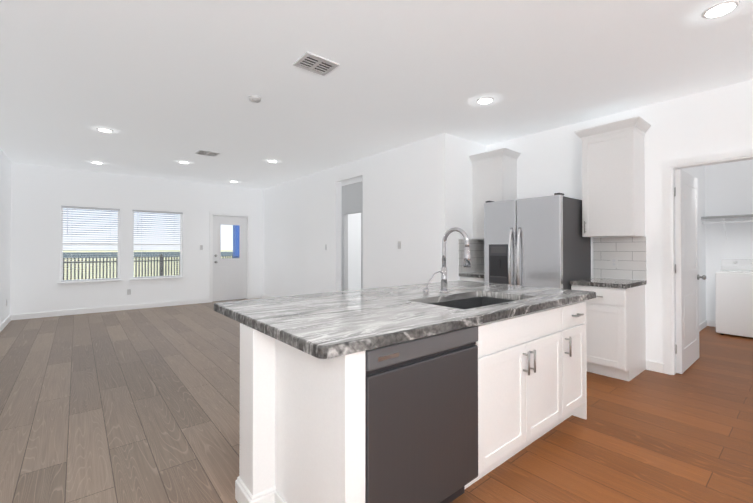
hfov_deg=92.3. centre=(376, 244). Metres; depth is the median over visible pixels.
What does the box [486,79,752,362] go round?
wall
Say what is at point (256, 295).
baseboard
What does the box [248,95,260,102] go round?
smoke detector
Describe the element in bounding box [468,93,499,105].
recessed light
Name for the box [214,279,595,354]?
island countertop
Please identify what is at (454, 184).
wall
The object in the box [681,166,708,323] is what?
wall
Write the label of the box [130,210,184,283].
window
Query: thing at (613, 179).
upper cabinet
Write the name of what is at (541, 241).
fridge
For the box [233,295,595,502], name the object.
kitchen island
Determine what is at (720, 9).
recessed light
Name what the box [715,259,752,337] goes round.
washer
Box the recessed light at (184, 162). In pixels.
[174,160,190,163]
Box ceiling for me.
[0,0,752,189]
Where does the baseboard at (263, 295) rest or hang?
attached to the wall at (301, 222)
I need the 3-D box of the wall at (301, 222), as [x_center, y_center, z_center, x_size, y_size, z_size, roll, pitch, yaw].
[-0.993,-0.048,7.006,0.120,2.740,5.780,0,-1,-40]
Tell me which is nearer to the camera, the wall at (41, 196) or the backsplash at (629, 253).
the backsplash at (629, 253)
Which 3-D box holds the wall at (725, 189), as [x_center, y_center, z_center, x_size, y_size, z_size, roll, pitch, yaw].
[6.068,-0.065,5.093,0.120,2.740,2.130,0,-1,-40]
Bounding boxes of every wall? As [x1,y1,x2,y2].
[0,149,11,324]
[10,163,262,314]
[263,135,437,296]
[341,181,362,290]
[348,213,360,289]
[438,133,485,281]
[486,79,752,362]
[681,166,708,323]
[705,159,752,320]
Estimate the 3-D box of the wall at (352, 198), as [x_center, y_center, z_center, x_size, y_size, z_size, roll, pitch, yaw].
[-0.053,-0.041,7.784,0.120,2.740,5.780,0,-1,-40]
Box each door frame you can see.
[209,212,250,302]
[663,148,752,374]
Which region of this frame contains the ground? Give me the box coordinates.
[63,250,232,279]
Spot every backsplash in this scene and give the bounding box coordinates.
[458,239,483,272]
[593,237,646,279]
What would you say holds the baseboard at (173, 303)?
attached to the wall at (41, 196)
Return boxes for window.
[57,206,121,287]
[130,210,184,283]
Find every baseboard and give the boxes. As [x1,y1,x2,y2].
[0,315,11,331]
[12,298,208,319]
[251,294,261,298]
[262,294,273,297]
[648,320,707,367]
[708,320,715,326]
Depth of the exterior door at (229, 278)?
8.69 m
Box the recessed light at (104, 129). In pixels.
[86,125,120,133]
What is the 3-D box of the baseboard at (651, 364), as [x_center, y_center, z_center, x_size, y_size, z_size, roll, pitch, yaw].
[4.122,1.255,4.845,3.180,0.095,0.014,0,-1,-40]
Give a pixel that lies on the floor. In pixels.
(134, 406)
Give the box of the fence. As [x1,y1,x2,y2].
[63,254,237,279]
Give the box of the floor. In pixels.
[0,298,752,502]
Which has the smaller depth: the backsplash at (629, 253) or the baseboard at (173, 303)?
the backsplash at (629, 253)
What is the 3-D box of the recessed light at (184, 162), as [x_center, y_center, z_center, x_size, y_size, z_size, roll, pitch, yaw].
[-3.318,-1.419,6.236,0.460,0.011,0.460,0,-1,-40]
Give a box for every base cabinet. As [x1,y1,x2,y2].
[459,272,483,281]
[570,277,646,380]
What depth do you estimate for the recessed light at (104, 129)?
4.50 m
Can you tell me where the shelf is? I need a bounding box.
[701,214,752,239]
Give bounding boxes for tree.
[63,252,232,257]
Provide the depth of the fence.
8.88 m
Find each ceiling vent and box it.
[195,150,219,156]
[293,51,338,75]
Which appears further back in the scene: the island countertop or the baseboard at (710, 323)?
the baseboard at (710, 323)
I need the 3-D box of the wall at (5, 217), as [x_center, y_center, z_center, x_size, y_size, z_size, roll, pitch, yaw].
[-3.038,-0.091,2.184,0.120,2.740,10.840,0,-1,-40]
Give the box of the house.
[233,225,239,257]
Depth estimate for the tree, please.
58.94 m
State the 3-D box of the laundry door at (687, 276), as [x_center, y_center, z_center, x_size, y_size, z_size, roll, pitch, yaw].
[3.335,0.265,3.877,0.868,2.033,0.196,0,-1,-40]
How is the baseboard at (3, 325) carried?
attached to the wall at (5, 217)
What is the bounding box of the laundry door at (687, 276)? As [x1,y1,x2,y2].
[674,169,706,373]
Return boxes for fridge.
[484,193,590,289]
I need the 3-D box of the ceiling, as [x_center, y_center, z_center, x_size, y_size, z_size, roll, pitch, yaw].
[-0.777,-1.494,4.069,5.990,0.100,10.840,0,-1,-40]
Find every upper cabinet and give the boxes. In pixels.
[469,148,520,239]
[574,116,650,236]
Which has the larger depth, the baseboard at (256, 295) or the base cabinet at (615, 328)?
the baseboard at (256, 295)
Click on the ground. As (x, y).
(65, 271)
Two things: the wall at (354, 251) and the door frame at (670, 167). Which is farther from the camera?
the wall at (354, 251)
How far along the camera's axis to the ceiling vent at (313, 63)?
2.90 m
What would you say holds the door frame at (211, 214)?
attached to the wall at (41, 196)
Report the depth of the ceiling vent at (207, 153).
5.63 m
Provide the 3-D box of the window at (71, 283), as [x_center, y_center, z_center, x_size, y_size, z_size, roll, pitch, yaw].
[-5.544,0.040,7.038,0.980,1.535,0.155,0,-1,-40]
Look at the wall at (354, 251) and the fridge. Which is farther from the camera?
the wall at (354, 251)
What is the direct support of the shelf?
attached to the wall at (725, 189)
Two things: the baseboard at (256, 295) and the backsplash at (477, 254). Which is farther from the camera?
the baseboard at (256, 295)
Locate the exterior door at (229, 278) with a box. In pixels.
[213,215,246,300]
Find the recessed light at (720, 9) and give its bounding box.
[681,0,747,25]
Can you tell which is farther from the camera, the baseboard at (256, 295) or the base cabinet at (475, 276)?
the baseboard at (256, 295)
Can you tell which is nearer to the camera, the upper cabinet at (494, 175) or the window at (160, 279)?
the upper cabinet at (494, 175)

